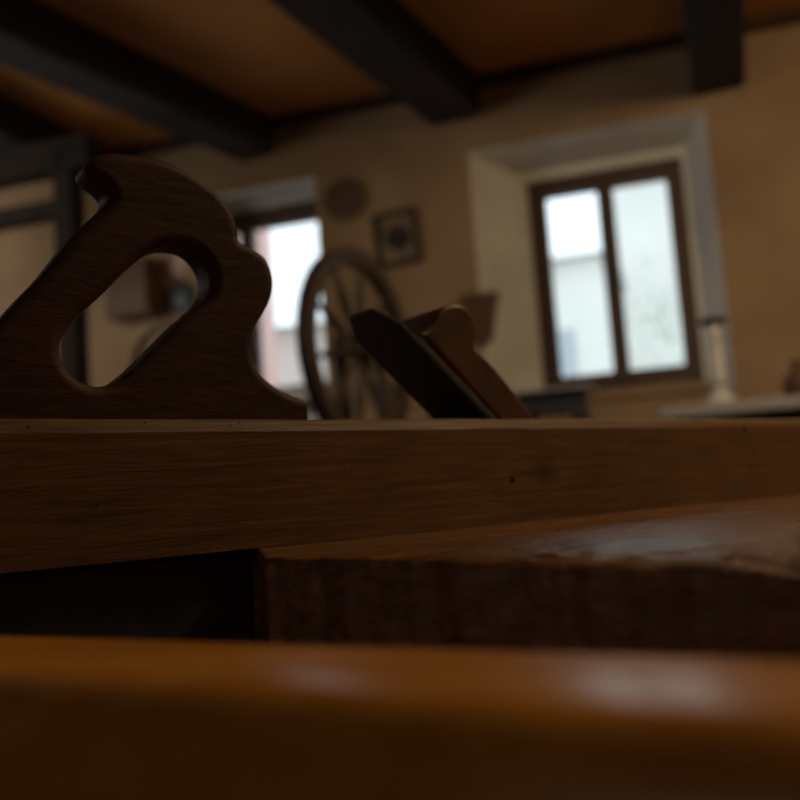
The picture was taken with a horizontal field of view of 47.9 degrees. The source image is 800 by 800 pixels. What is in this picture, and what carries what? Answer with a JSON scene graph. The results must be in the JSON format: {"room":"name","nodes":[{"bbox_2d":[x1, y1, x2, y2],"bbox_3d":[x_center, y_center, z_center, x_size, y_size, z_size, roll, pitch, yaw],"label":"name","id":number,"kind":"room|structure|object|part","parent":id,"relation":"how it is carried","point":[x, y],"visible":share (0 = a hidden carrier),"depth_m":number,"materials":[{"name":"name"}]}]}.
{"room":"woodworking shop","nodes":[
{"label":"woodworking shop","id":0,"kind":"room"},
{"bbox_2d":[0,24,799,419],"bbox_3d":[0.330,-0.167,4.661,6.800,3.055,0.420,-6,-7,17],"label":"wall","id":1,"kind":"structure","parent":0,"point":[466,180],"depth_m":4.50,"materials":[{"name":"paint"}]},
{"bbox_2d":[106,255,164,323],"bbox_3d":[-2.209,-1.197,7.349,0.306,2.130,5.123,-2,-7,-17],"label":"upper cabinet","id":2,"kind":"object","parent":1,"relation":"attached to","point":[137,295],"visible":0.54,"depth_m":4.87,"materials":[{"name":"brown wood"}]},
{"bbox_3d":[-1.480,-0.613,4.873,0.244,0.282,0.018,-6,-7,17],"label":"door","id":3,"kind":"part","parent":2,"relation":"part of","materials":[{"name":"brown wood"}]},
{"bbox_2d":[130,321,173,364],"bbox_3d":[-1.255,-0.188,4.911,0.480,0.480,0.036,-6,-7,17],"label":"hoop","id":4,"kind":"object","parent":1,"relation":"attached to","point":[149,332],"visible":0.24,"depth_m":4.96,"materials":[{"name":"brown wood"}]},
{"bbox_2d":[166,254,187,275],"bbox_3d":[-1.230,-0.753,4.963,0.140,0.140,0.020,-6,-7,17],"label":"wall plate","id":5,"kind":"object","parent":1,"relation":"attached to","point":[175,266],"visible":0.67,"depth_m":4.96,"materials":[{"name":"ceramic"}]},
{"bbox_2d":[166,281,195,311],"bbox_3d":[-1.204,-0.568,4.931,0.170,0.170,0.035,-6,-7,17],"label":"pan","id":6,"kind":"object","parent":1,"relation":"attached to","point":[180,297],"visible":0.98,"depth_m":4.92,"materials":[{"name":"metal"}]},
{"bbox_2d":[232,200,326,391],"bbox_3d":[-0.626,-0.572,5.097,0.753,1.093,0.102,-6,-7,17],"label":"window","id":7,"kind":"structure","parent":1,"relation":"in","point":[248,223],"depth_m":5.15,"materials":[{"name":"brown wood"}]},
{"bbox_3d":[-0.862,-0.550,5.151,0.072,1.013,0.023,-6,-7,17],"label":"meeting rail","id":8,"kind":"part","parent":7,"relation":"part of","materials":[{"name":"brown wood"}]},
{"bbox_2d":[284,389,310,403],"bbox_3d":[-0.646,-0.001,4.885,0.653,0.045,0.300,-6,-7,17],"label":"trim","id":9,"kind":"structure","parent":1,"relation":"attached to","point":[301,394],"depth_m":4.70,"materials":[{"name":"paint"}]},
{"bbox_2d":[324,177,364,219],"bbox_3d":[-0.287,-1.048,4.694,0.224,0.224,0.030,-6,-7,17],"label":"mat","id":10,"kind":"object","parent":1,"relation":"hanging from","point":[344,198],"visible":1,"depth_m":4.68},
{"bbox_2d":[372,206,422,269],"bbox_3d":[-0.014,-0.825,4.591,0.245,0.301,0.028,-6,-7,17],"label":"picture frame","id":11,"kind":"object","parent":1,"relation":"attached to","point":[396,232],"visible":0.89,"depth_m":4.59,"materials":[{"name":"wood"}]},
{"bbox_3d":[-0.112,-0.809,4.620,0.037,0.241,0.028,-6,-7,17],"label":"frame rail","id":12,"kind":"part","parent":11,"relation":"part of","materials":[{"name":"brown wood"}]},
{"bbox_3d":[-0.030,-0.955,4.608,0.231,0.037,0.028,-6,-7,17],"label":"frame rail","id":13,"kind":"part","parent":11,"relation":"part of","materials":[{"name":"brown wood"}]},
{"bbox_3d":[0.001,-0.694,4.575,0.231,0.037,0.028,-6,-7,17],"label":"frame rail","id":14,"kind":"part","parent":11,"relation":"part of","materials":[{"name":"brown wood"}]},
{"bbox_3d":[0.083,-0.840,4.563,0.037,0.241,0.028,-6,-7,17],"label":"frame rail","id":15,"kind":"part","parent":11,"relation":"part of","materials":[{"name":"brown wood"}]},
{"bbox_2d":[111,8,799,155],"bbox_3d":[0.165,-1.587,4.598,6.800,0.070,0.060,-6,-7,17],"label":"trim","id":16,"kind":"structure","parent":1,"relation":"attached to","point":[789,17],"depth_m":4.43,"materials":[{"name":"brown wood"}]},
{"bbox_2d":[458,291,499,342],"bbox_3d":[0.393,-0.400,4.383,0.190,0.222,0.108,-6,-7,17],"label":"box","id":17,"kind":"object","parent":1,"relation":"attached to","point":[482,307],"visible":0.88,"depth_m":4.35,"materials":[{"name":"brown wood"}]},
{"bbox_3d":[0.386,-0.504,4.395,0.190,0.012,0.108,-6,-7,17],"label":"lid","id":18,"kind":"part","parent":17,"relation":"part of","materials":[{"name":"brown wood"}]},
{"bbox_2d":[527,158,704,390],"bbox_3d":[1.080,-0.613,4.574,0.780,1.132,0.102,-6,-7,17],"label":"window","id":19,"kind":"structure","parent":1,"relation":"in","point":[603,183],"depth_m":4.55,"materials":[{"name":"brown wood"}]},
{"bbox_3d":[1.078,-0.614,4.558,0.072,1.052,0.023,-6,-7,17],"label":"meeting rail","id":20,"kind":"part","parent":19,"relation":"part of","materials":[{"name":"brown wood"}]},
{"bbox_2d":[587,381,710,400],"bbox_3d":[1.109,-0.030,4.471,0.820,0.040,0.060,-6,-7,17],"label":"trim","id":21,"kind":"structure","parent":1,"relation":"attached to","point":[704,385],"depth_m":4.41,"materials":[{"name":"paint"}]},
{"bbox_2d":[0,0,799,149],"bbox_3d":[-0.751,-1.917,1.654,7.100,0.100,7.080,-6,-7,17],"label":"ceiling","id":22,"kind":"structure","parent":0,"point":[252,52],"depth_m":4.12,"materials":[{"name":"brown wood"}]},
{"bbox_2d":[0,94,110,154],"bbox_3d":[-2.861,-1.565,2.147,0.210,0.216,6.523,-6,-7,20],"label":"ceiling beam","id":23,"kind":"structure","parent":22,"relation":"attached to","point":[20,125],"depth_m":4.49,"materials":[{"name":"brown wood"}]},
{"bbox_2d":[0,0,273,161],"bbox_3d":[-2.570,-1.598,2.034,0.247,0.215,6.745,-8,-7,32],"label":"ceiling beam","id":24,"kind":"structure","parent":22,"relation":"attached to","point":[38,41],"depth_m":4.00,"materials":[{"name":"brown wood"}]},
{"bbox_2d":[269,0,479,125],"bbox_3d":[-1.268,-1.730,1.649,0.279,0.219,6.627,-7,-7,27],"label":"ceiling beam","id":25,"kind":"structure","parent":22,"relation":"attached to","point":[384,40],"depth_m":3.88,"materials":[{"name":"brown wood"}]},
{"bbox_2d":[681,0,744,96],"bbox_3d":[0.330,-1.845,1.186,0.247,0.316,6.522,-6,-7,20],"label":"ceiling beam","id":26,"kind":"structure","parent":22,"relation":"attached to","point":[714,29],"depth_m":3.73,"materials":[{"name":"brown wood"}]},
{"bbox_3d":[-0.540,1.112,1.317,8.835,0.100,8.822,-4,-6,0],"label":"floor","id":27,"kind":"structure","parent":0,"visible":0},
{"bbox_2d":[0,131,99,385],"bbox_3d":[-1.928,0.160,4.100,1.340,2.596,0.100,-6,-7,17],"label":"frame","id":28,"kind":"object","parent":27,"relation":"on","point":[59,160],"visible":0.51,"depth_m":4.04,"materials":[{"name":"wood"}]},
{"bbox_3d":[-1.991,-0.816,4.207,0.952,0.084,0.070,-6,-7,17],"label":"cross rail","id":29,"kind":"part","parent":28,"relation":"part of","materials":[{"name":"wood"}]},
{"bbox_3d":[-2.013,-1.053,4.235,1.340,0.150,0.100,-6,-7,17],"label":"rail","id":30,"kind":"part","parent":28,"relation":"part of","materials":[{"name":"wood"}]},
{"bbox_3d":[-1.421,0.131,3.946,0.096,2.550,0.100,-6,-7,17],"label":"post","id":31,"kind":"part","parent":28,"relation":"part of","materials":[{"name":"wood"}]},
{"bbox_2d":[0,636,799,799],"bbox_3d":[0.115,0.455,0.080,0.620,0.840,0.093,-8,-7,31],"label":"bench","id":32,"kind":"object","parent":27,"relation":"on","point":[81,718],"visible":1,"depth_m":0.14,"materials":[{"name":"brown wood"}]},
{"bbox_2d":[0,494,799,660],"bbox_3d":[0.169,0.501,0.571,2.016,0.850,1.015,0,-8,-35],"label":"workbench","id":33,"kind":"object","parent":27,"relation":"on","point":[720,579],"visible":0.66,"depth_m":0.35,"materials":[{"name":"brown wood"}]},
{"bbox_2d":[0,153,799,573],"bbox_3d":[0.104,-0.022,0.688,1.010,0.221,0.083,1,-8,-38],"label":"plane","id":34,"kind":"object","parent":33,"relation":"on","point":[189,450],"visible":1,"depth_m":0.51,"materials":[{"name":"brown wood"}]},
{"bbox_3d":[-0.147,-0.053,0.497,0.205,0.165,0.026,1,-8,-38],"label":"handle","id":35,"kind":"part","parent":34,"relation":"part of","materials":[{"name":"brown wood"}]},
{"bbox_2d":[514,384,598,418],"bbox_3d":[0.677,0.598,3.676,0.360,1.273,0.340,-6,-7,17],"label":"table","id":36,"kind":"object","parent":27,"relation":"on","point":[565,400],"visible":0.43,"depth_m":3.62,"materials":[{"name":"wood"}]},
{"bbox_3d":[0.756,0.624,3.545,0.060,1.181,0.060,-6,-7,17],"label":"leg","id":37,"kind":"part","parent":36,"relation":"part of","materials":[{"name":"wood"}]},
{"bbox_2d":[659,395,799,418],"bbox_3d":[1.271,0.565,3.023,0.660,1.111,0.500,-6,-7,17],"label":"table","id":38,"kind":"object","parent":27,"relation":"on","point":[783,407],"visible":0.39,"depth_m":2.88,"materials":[{"name":"brown wood"}]},
{"bbox_2d":[699,316,736,402],"bbox_3d":[1.100,-0.129,3.118,0.124,0.310,0.124,-4,-6,0],"label":"candlestick","id":39,"kind":"object","parent":38,"relation":"on","point":[713,325],"visible":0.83,"depth_m":3.10,"materials":[{"name":"grey ceramic"}]},
{"bbox_2d":[699,316,726,327],"bbox_3d":[1.090,-0.268,3.133,0.092,0.030,0.092,-4,-6,0],"label":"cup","id":40,"kind":"object","parent":39,"relation":"on","point":[715,321],"depth_m":3.10,"materials":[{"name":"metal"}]},
{"bbox_3d":[1.098,-0.149,3.120,0.060,0.210,0.060,-4,-6,0],"label":"stem","id":41,"kind":"part","parent":39,"relation":"part of","materials":[{"name":"grey ceramic"}]},
{"bbox_2d":[781,359,799,395],"bbox_3d":[1.351,-0.069,3.007,0.152,0.130,0.140,-1,-7,-23],"label":"jug","id":42,"kind":"object","parent":38,"relation":"on","point":[790,385],"visible":0.85,"depth_m":2.98,"materials":[{"name":"brown ceramic"}]},
{"bbox_3d":[-0.024,0.743,2.756,0.450,0.880,0.950,-7,-7,27],"label":"table","id":43,"kind":"object","parent":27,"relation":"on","visible":0},
{"bbox_2d":[296,246,432,419],"bbox_3d":[-0.099,-0.082,2.814,0.237,0.778,0.720,-7,-7,27],"label":"wheel","id":44,"kind":"object","parent":43,"relation":"on","point":[387,405],"visible":0.58,"depth_m":2.71,"materials":[{"name":"brown wood"}]},
{"bbox_3d":[-0.180,-0.005,2.804,0.060,0.405,0.060,-4,-6,0],"label":"upright post","id":45,"kind":"part","parent":44,"relation":"part of","materials":[{"name":"brown wood"}]},
{"bbox_3d":[-0.048,-0.022,2.735,0.060,0.405,0.060,-4,-6,0],"label":"upright post","id":46,"kind":"part","parent":44,"relation":"part of","materials":[{"name":"brown wood"}]},
{"label":"outside","id":47,"kind":"structure","parent":0,"visible":0},
{"bbox_3d":[6.719,3.332,21.277,67.518,0.100,50.737,-4,-6,0],"label":"ground","id":48,"kind":"structure","parent":47,"visible":0},
{"bbox_2d":[237,230,278,386],"bbox_3d":[-5.613,-1.016,17.057,6.355,9.300,3.600,-6,-7,17],"label":"house","id":49,"kind":"structure","parent":48,"relation":"on","point":[263,237],"depth_m":17.44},
{"bbox_2d":[276,321,326,386],"bbox_3d":[-1.276,0.979,21.840,6.500,5.800,3.600,-6,-7,17],"label":"house","id":50,"kind":"structure","parent":48,"relation":"on","point":[289,373],"depth_m":20.82,"materials":[{"name":"pale plaster"}]},
{"bbox_2d":[552,251,627,376],"bbox_3d":[2.714,0.269,16.470,3.113,5.467,3.600,-6,-7,17],"label":"house","id":51,"kind":"structure","parent":48,"relation":"on","point":[579,279],"depth_m":14.95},
{"bbox_2d":[596,181,683,369],"bbox_3d":[7.667,-2.825,20.470,6.318,11.800,3.600,-6,-7,17],"label":"house","id":52,"kind":"structure","parent":48,"relation":"on","point":[641,211],"depth_m":19.59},
{"bbox_2d":[627,259,684,363],"bbox_3d":[2.976,0.347,9.535,1.122,3.746,0.934,-4,-6,0],"label":"shrub","id":53,"kind":"object","parent":48,"relation":"on","point":[646,260],"visible":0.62,"depth_m":9.71,"materials":[{"name":"green plant"}]}
]}

